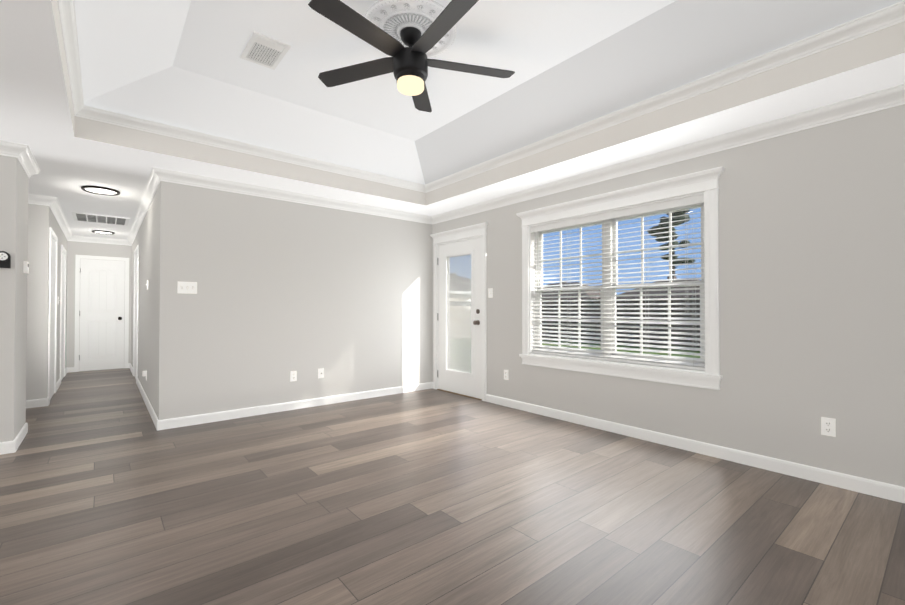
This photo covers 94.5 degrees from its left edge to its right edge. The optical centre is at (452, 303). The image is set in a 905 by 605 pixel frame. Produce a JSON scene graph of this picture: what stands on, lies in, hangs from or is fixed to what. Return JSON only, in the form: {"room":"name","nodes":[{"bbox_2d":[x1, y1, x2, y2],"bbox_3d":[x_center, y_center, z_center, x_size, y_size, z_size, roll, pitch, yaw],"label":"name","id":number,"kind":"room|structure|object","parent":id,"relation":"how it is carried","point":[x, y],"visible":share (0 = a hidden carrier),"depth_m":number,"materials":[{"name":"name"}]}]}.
{"room":"empty living room","nodes":[
{"label":"empty living room","id":0,"kind":"room"},
{"bbox_2d":[0,155,27,441],"bbox_3d":[-4.679,-0.090,2.759,2.570,2.520,0.680,1,-1,-40],"label":"wall","id":1,"kind":"structure","parent":0,"point":[13,244],"depth_m":3.32,"materials":[{"name":"grey paint"}]},
{"bbox_2d":[0,251,10,267],"bbox_3d":[-3.515,-0.344,3.267,0.084,0.130,0.042,1,-1,-40],"label":"thermostat","id":2,"kind":"object","parent":1,"relation":"attached to","point":[5,259],"visible":1,"depth_m":3.27,"materials":[{"name":"black plastic"}]},
{"bbox_2d":[23,261,28,273],"bbox_3d":[-3.773,-0.319,3.700,0.028,0.100,0.100,1,-1,-40],"label":"light switch","id":3,"kind":"object","parent":1,"relation":"attached to","point":[26,267],"visible":1,"depth_m":3.67,"materials":[{"name":"white plastic"}]},
{"bbox_2d":[26,204,49,399],"bbox_3d":[-5.772,-0.074,4.100,2.610,2.520,0.120,1,-1,-40],"label":"wall","id":4,"kind":"structure","parent":0,"point":[37,309],"depth_m":4.84,"materials":[{"name":"grey paint"}]},
{"bbox_2d":[26,397,48,407],"bbox_3d":[-5.734,1.139,4.050,2.624,0.092,0.044,1,-1,-40],"label":"baseboard","id":5,"kind":"structure","parent":4,"relation":"attached to","point":[43,402],"depth_m":4.82,"materials":[{"name":"white wood"}]},
{"bbox_2d":[28,194,47,205],"bbox_3d":[-5.722,-1.205,4.030,2.580,0.100,0.072,1,-1,-40],"label":"crown molding","id":6,"kind":"structure","parent":4,"relation":"attached to","point":[32,198],"depth_m":4.82,"materials":[{"name":"white wood"}]},
{"bbox_2d":[50,209,66,399],"bbox_3d":[-5.874,-0.051,6.164,0.120,2.520,3.180,1,-1,-40],"label":"wall","id":7,"kind":"structure","parent":0,"point":[57,230],"depth_m":6.11,"materials":[{"name":"grey paint"}]},
{"bbox_2d":[48,227,57,403],"bbox_3d":[-5.089,0.149,5.306,0.046,2.102,0.924,1,-1,-40],"label":"door frame","id":8,"kind":"structure","parent":7,"relation":"attached to","point":[53,243],"depth_m":5.34,"materials":[{"name":"white wood"}]},
{"bbox_2d":[56,378,60,390],"bbox_3d":[-5.640,1.161,5.974,0.014,0.092,0.826,1,-1,-40],"label":"baseboard","id":9,"kind":"structure","parent":7,"relation":"attached to","point":[58,383],"depth_m":5.98,"materials":[{"name":"white wood"}]},
{"bbox_2d":[48,196,75,240],"bbox_3d":[-5.739,-1.181,6.165,0.072,0.100,3.372,1,-1,-40],"label":"crown molding","id":10,"kind":"structure","parent":7,"relation":"attached to","point":[53,202],"depth_m":5.73,"materials":[{"name":"white wood"}]},
{"bbox_2d":[60,245,66,379],"bbox_3d":[-6.211,0.164,6.649,0.046,2.102,0.924,1,-1,-40],"label":"door frame","id":11,"kind":"structure","parent":7,"relation":"attached to","point":[63,255],"depth_m":6.72,"materials":[{"name":"white wood"}]},
{"bbox_2d":[65,367,71,375],"bbox_3d":[-6.663,1.176,7.212,0.030,0.092,0.538,1,-1,-40],"label":"baseboard","id":12,"kind":"structure","parent":7,"relation":"attached to","point":[67,369],"depth_m":7.41,"materials":[{"name":"white wood"}]},
{"bbox_2d":[66,241,131,371],"bbox_3d":[-7.477,-0.041,6.988,3.935,2.520,0.140,1,-1,-40],"label":"wall","id":13,"kind":"structure","parent":0,"point":[74,248],"depth_m":7.50,"materials":[{"name":"grey paint"}]},
{"bbox_2d":[76,235,123,244],"bbox_3d":[-6.478,-1.163,7.697,0.720,0.100,0.072,1,-1,-40],"label":"crown molding","id":14,"kind":"structure","parent":13,"relation":"attached to","point":[78,238],"depth_m":7.68,"materials":[{"name":"white wood"}]},
{"bbox_2d":[74,255,128,371],"bbox_3d":[-6.465,0.177,7.729,0.764,2.102,0.016,1,-1,-40],"label":"door frame","id":15,"kind":"structure","parent":13,"relation":"attached to","point":[77,303],"depth_m":7.60,"materials":[{"name":"white wood"}]},
{"bbox_2d":[79,259,124,370],"bbox_3d":[-6.449,0.204,7.702,0.640,2.026,0.076,1,-1,-40],"label":"hall door","id":16,"kind":"structure","parent":13,"relation":"in","point":[102,299],"depth_m":7.72,"materials":[{"name":"white wood"}]},
{"bbox_2d":[131,186,158,415],"bbox_3d":[-4.449,-0.052,6.057,0.120,2.520,5.170,1,-1,-40],"label":"wall","id":17,"kind":"structure","parent":0,"point":[146,239],"depth_m":4.89,"materials":[{"name":"grey paint"}]},
{"bbox_2d":[128,363,132,374],"bbox_3d":[-5.784,1.179,7.522,0.033,0.092,1.188,1,-1,-40],"label":"baseboard","id":18,"kind":"structure","parent":17,"relation":"attached to","point":[129,364],"depth_m":7.71,"materials":[{"name":"white wood"}]},
{"bbox_2d":[133,245,138,378],"bbox_3d":[-5.075,0.165,6.718,0.041,2.102,0.974,1,-1,-40],"label":"door frame","id":19,"kind":"structure","parent":17,"relation":"attached to","point":[136,257],"depth_m":6.76,"materials":[{"name":"white wood"}]},
{"bbox_2d":[124,167,163,245],"bbox_3d":[-4.455,-1.183,5.928,0.072,0.100,5.382,1,-1,-40],"label":"crown molding","id":20,"kind":"structure","parent":17,"relation":"attached to","point":[156,175],"depth_m":4.80,"materials":[{"name":"white wood"}]},
{"bbox_2d":[142,370,146,380],"bbox_3d":[-3.706,0.866,5.033,0.042,0.115,0.070,1,-1,-40],"label":"outlet","id":21,"kind":"object","parent":17,"relation":"attached to","point":[144,373],"visible":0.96,"depth_m":5.02,"materials":[{"name":"white plastic"}]},
{"bbox_2d":[136,378,157,426],"bbox_3d":[-3.773,1.152,5.128,0.014,0.092,3.118,1,-1,-40],"label":"baseboard","id":22,"kind":"structure","parent":17,"relation":"attached to","point":[144,396],"depth_m":4.76,"materials":[{"name":"white wood"}]},
{"bbox_2d":[157,181,431,419],"bbox_3d":[-1.564,-0.064,5.008,3.205,2.520,0.140,1,-1,-40],"label":"wall","id":23,"kind":"structure","parent":0,"point":[342,298],"depth_m":4.64,"materials":[{"name":"grey paint"}]},
{"bbox_2d":[177,281,196,293],"bbox_3d":[-2.575,-0.155,4.063,0.162,0.115,0.020,1,-1,-40],"label":"light switch","id":24,"kind":"object","parent":23,"relation":"attached to","point":[186,287],"visible":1,"depth_m":4.06,"materials":[{"name":"white plastic"}]},
{"bbox_2d":[290,371,296,381],"bbox_3d":[-1.791,0.818,4.712,0.070,0.115,0.012,1,-1,-40],"label":"outlet","id":25,"kind":"object","parent":23,"relation":"attached to","point":[293,375],"visible":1,"depth_m":4.71,"materials":[{"name":"white plastic"}]},
{"bbox_2d":[156,382,432,430],"bbox_3d":[-1.514,1.149,4.924,3.219,0.092,0.030,1,-1,-40],"label":"baseboard","id":26,"kind":"structure","parent":23,"relation":"attached to","point":[164,424],"depth_m":4.61,"materials":[{"name":"white wood"}]},
{"bbox_2d":[164,169,431,223],"bbox_3d":[-1.521,-1.195,4.919,3.090,0.100,0.072,1,-1,-40],"label":"crown molding","id":27,"kind":"structure","parent":23,"relation":"attached to","point":[172,176],"depth_m":4.63,"materials":[{"name":"white wood"}]},
{"bbox_2d":[318,368,323,378],"bbox_3d":[-1.543,0.820,4.915,0.070,0.115,0.018,1,-1,-40],"label":"outlet","id":28,"kind":"object","parent":23,"relation":"attached to","point":[320,372],"visible":1,"depth_m":4.91,"materials":[{"name":"white plastic"}]},
{"bbox_2d":[0,368,904,604],"bbox_3d":[-2.087,1.230,2.784,6.840,0.120,13.800,1,-1,-40],"label":"floor","id":29,"kind":"structure","parent":0,"point":[110,494],"depth_m":2.30,"materials":[{"name":"brown wood"}]},
{"bbox_2d":[0,435,19,454],"bbox_3d":[-4.451,1.121,2.483,2.584,0.092,0.014,1,-1,-40],"label":"baseboard","id":30,"kind":"structure","parent":29,"relation":"on","point":[7,447],"depth_m":3.29,"materials":[{"name":"white wood"}]},
{"bbox_2d":[15,422,27,443],"bbox_3d":[-3.690,1.134,3.577,0.014,0.092,0.630,1,-1,-40],"label":"baseboard","id":31,"kind":"structure","parent":29,"relation":"on","point":[24,430],"depth_m":3.64,"materials":[{"name":"white wood"}]},
{"bbox_2d":[0,0,904,239],"bbox_3d":[-1.975,-1.669,2.807,7.000,0.800,13.640,1,-1,-40],"label":"ceiling","id":32,"kind":"structure","parent":0,"point":[183,64],"depth_m":3.09,"materials":[{"name":"white paint"}]},
{"bbox_2d":[0,140,31,162],"bbox_3d":[-4.410,-1.223,2.507,2.642,0.100,0.072,1,-1,-40],"label":"crown molding","id":33,"kind":"structure","parent":32,"relation":"attached to","point":[23,152],"depth_m":3.31,"materials":[{"name":"white wood"}]},
{"bbox_2d":[18,154,39,177],"bbox_3d":[-3.668,-1.210,3.623,0.072,0.100,0.630,1,-1,-40],"label":"crown molding","id":34,"kind":"structure","parent":32,"relation":"attached to","point":[30,169],"depth_m":3.72,"materials":[{"name":"white wood"}]},
{"bbox_2d":[57,0,88,116],"bbox_3d":[-1.510,-1.483,1.591,0.058,0.080,4.180,1,-1,-40],"label":"crown molding","id":35,"kind":"structure","parent":32,"relation":"attached to","point":[67,11],"depth_m":2.45,"materials":[{"name":"white wood"}]},
{"bbox_2d":[81,185,119,195],"bbox_3d":[-3.858,-1.239,4.591,0.330,0.024,0.330,1,-1,-40],"label":"ceiling light","id":36,"kind":"object","parent":32,"relation":"in","point":[99,190],"visible":1,"depth_m":4.56,"materials":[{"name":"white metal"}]},
{"bbox_2d":[72,212,129,225],"bbox_3d":[-5.108,-1.227,6.088,0.620,0.013,0.680,1,-1,-40],"label":"ceiling vent","id":37,"kind":"object","parent":32,"relation":"in","point":[95,218],"visible":1,"depth_m":6.07,"materials":[{"name":"white metal"}]},
{"bbox_2d":[92,230,114,234],"bbox_3d":[-5.932,-1.210,7.106,0.300,0.024,0.300,1,-1,-40],"label":"ceiling light","id":38,"kind":"object","parent":32,"relation":"in","point":[103,232],"visible":1,"depth_m":7.08,"materials":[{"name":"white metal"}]},
{"bbox_2d":[81,106,424,191],"bbox_3d":[-1.586,-1.453,4.212,3.180,0.080,0.058,1,-1,-40],"label":"crown molding","id":39,"kind":"structure","parent":32,"relation":"attached to","point":[96,114],"depth_m":3.86,"materials":[{"name":"white wood"}]},
{"bbox_2d":[240,31,290,69],"bbox_3d":[-1.314,-1.764,2.930,0.235,0.013,0.360,1,-1,-40],"label":"ceiling vent","id":40,"kind":"object","parent":32,"relation":"in","point":[264,51],"visible":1,"depth_m":2.92,"materials":[{"name":"white plastic"}]},
{"bbox_2d":[364,0,456,58],"bbox_3d":[-0.270,-1.757,2.701,0.600,0.032,0.600,1,-1,-40],"label":"ceiling medallion","id":41,"kind":"object","parent":32,"relation":"attached to","point":[393,18],"visible":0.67,"depth_m":2.57,"materials":[{"name":"paint"}]},
{"bbox_2d":[308,0,514,111],"bbox_3d":[-0.269,-1.560,2.661,1.350,0.366,1.341,1,-1,-40],"label":"ceiling fan","id":42,"kind":"object","parent":41,"relation":"hanging from","point":[409,65],"visible":1,"depth_m":2.61,"materials":[{"name":"black metal"}]},
{"bbox_2d":[424,4,904,192],"bbox_3d":[0.979,-1.459,3.669,0.058,0.080,4.180,1,-1,-40],"label":"crown molding","id":43,"kind":"structure","parent":32,"relation":"attached to","point":[882,18],"depth_m":2.79,"materials":[{"name":"white wood"}]},
{"bbox_2d":[895,0,904,19],"bbox_3d":[1.056,-1.490,1.048,3.180,0.080,0.058,1,-1,-40],"label":"crown molding","id":44,"kind":"structure","parent":32,"relation":"attached to","point":[900,5],"depth_m":2.12,"materials":[{"name":"white wood"}]},
{"bbox_2d":[432,104,904,486],"bbox_3d":[2.352,0.067,2.941,0.160,2.830,8.330,1,-1,-40],"label":"wall","id":45,"kind":"structure","parent":0,"point":[811,277],"depth_m":2.87,"materials":[{"name":"grey paint"}]},
{"bbox_2d":[430,222,487,401],"bbox_3d":[0.120,0.110,5.571,0.216,2.186,1.126,1,-1,-40],"label":"door frame","id":46,"kind":"structure","parent":45,"relation":"attached to","point":[460,234],"depth_m":5.48,"materials":[{"name":"white wood"}]},
{"bbox_2d":[437,237,481,398],"bbox_3d":[0.097,0.183,5.559,0.186,2.015,0.896,1,-1,-40],"label":"exterior door","id":47,"kind":"structure","parent":45,"relation":"in","point":[463,383],"depth_m":5.50,"materials":[{"name":"white wood"}]},
{"bbox_2d":[447,253,470,373],"bbox_3d":[0.101,0.129,5.555,0.018,1.551,0.518,1,-1,-40],"label":"mini blind","id":48,"kind":"object","parent":47,"relation":"attached to","point":[466,338],"visible":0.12,"depth_m":5.56,"materials":[{"name":"white plastic"}]},
{"bbox_2d":[437,389,481,399],"bbox_3d":[0.148,1.198,5.582,0.202,0.010,0.890,1,-1,-40],"label":"trim","id":49,"kind":"structure","parent":45,"relation":"attached to","point":[460,394],"depth_m":5.48,"materials":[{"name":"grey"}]},
{"bbox_2d":[488,288,492,297],"bbox_3d":[0.458,-0.128,5.075,0.020,0.115,0.070,1,-1,-40],"label":"light switch","id":50,"kind":"object","parent":45,"relation":"attached to","point":[490,292],"visible":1,"depth_m":5.07,"materials":[{"name":"white plastic"}]},
{"bbox_2d":[504,370,508,379],"bbox_3d":[0.625,0.830,4.871,0.012,0.115,0.070,1,-1,-40],"label":"electrical outlet","id":51,"kind":"object","parent":45,"relation":"attached to","point":[506,374],"visible":1,"depth_m":4.86,"materials":[{"name":"white plastic"}]},
{"bbox_2d":[516,166,724,389],"bbox_3d":[1.451,-0.176,3.973,0.225,1.685,2.034,1,-1,-40],"label":"window unit","id":52,"kind":"structure","parent":45,"relation":"in","point":[614,223],"depth_m":3.77,"materials":[{"name":"white plastic"}]},
{"bbox_2d":[531,194,704,369],"bbox_3d":[1.440,-0.162,3.964,0.072,1.385,1.737,1,-1,-40],"label":"window blind","id":53,"kind":"object","parent":52,"relation":"attached to","point":[681,202],"visible":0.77,"depth_m":3.81,"materials":[{"name":"white plastic"}]},
{"bbox_2d":[428,83,904,224],"bbox_3d":[2.269,-1.219,2.874,0.072,0.100,8.070,1,-1,-40],"label":"crown molding","id":54,"kind":"structure","parent":45,"relation":"attached to","point":[881,99],"depth_m":3.18,"materials":[{"name":"white wood"}]},
{"bbox_2d":[486,394,904,503],"bbox_3d":[2.647,1.121,2.439,0.014,0.092,6.960,1,-1,-40],"label":"baseboard","id":55,"kind":"structure","parent":45,"relation":"attached to","point":[892,492],"depth_m":3.11,"materials":[{"name":"white wood"}]},
{"bbox_2d":[821,417,835,436],"bbox_3d":[2.432,0.798,2.706,0.012,0.115,0.070,1,-1,-40],"label":"electrical outlet","id":56,"kind":"object","parent":45,"relation":"attached to","point":[828,426],"visible":1,"depth_m":2.70,"materials":[{"name":"white plastic"}]},
{"label":"outside","id":57,"kind":"structure","parent":0,"visible":0},
{"bbox_2d":[450,337,699,371],"bbox_3d":[34.790,2.182,54.926,116.300,0.300,200.000,1,-1,-40],"label":"ground","id":58,"kind":"structure","parent":57,"point":[666,349],"depth_m":14.58,"materials":[{"name":"green plant"}]},
{"bbox_2d":[450,306,470,338],"bbox_3d":[-1.726,0.838,17.954,12.032,1.534,0.018,1,-1,-40],"label":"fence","id":59,"kind":"object","parent":58,"relation":"on","point":[462,324],"depth_m":19.66,"materials":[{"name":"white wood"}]},
{"bbox_2d":[450,273,470,300],"bbox_3d":[-0.287,-0.425,34.790,10.900,4.450,9.900,1,-1,-40],"label":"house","id":60,"kind":"structure","parent":58,"relation":"on","point":[461,288],"depth_m":31.09,"materials":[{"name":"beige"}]},
{"bbox_2d":[451,296,699,347],"bbox_3d":[6.238,0.685,18.113,0.060,1.845,32.052,1,-1,-40],"label":"fence","id":61,"kind":"object","parent":58,"relation":"on","point":[650,315],"depth_m":16.86,"materials":[{"name":"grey wood"}]},
{"bbox_2d":[542,282,616,299],"bbox_3d":[10.400,0.275,39.145,9.900,4.950,12.900,1,-1,-40],"label":"house","id":62,"kind":"structure","parent":58,"relation":"on","point":[582,294],"depth_m":36.42,"materials":[{"name":"beige"}]},
{"bbox_2d":[616,276,699,315],"bbox_3d":[13.805,0.570,25.700,7.900,4.650,9.900,1,-1,-40],"label":"house","id":63,"kind":"structure","parent":58,"relation":"on","point":[665,292],"depth_m":24.93,"materials":[{"name":"beige"}]},
{"bbox_2d":[647,209,694,273],"bbox_3d":[23.953,-3.796,45.562,4.280,15.439,4.540,1,-1,-40],"label":"pine","id":64,"kind":"object","parent":58,"relation":"on","point":[673,234],"depth_m":44.73,"materials":[{"name":"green plant"}]}
]}

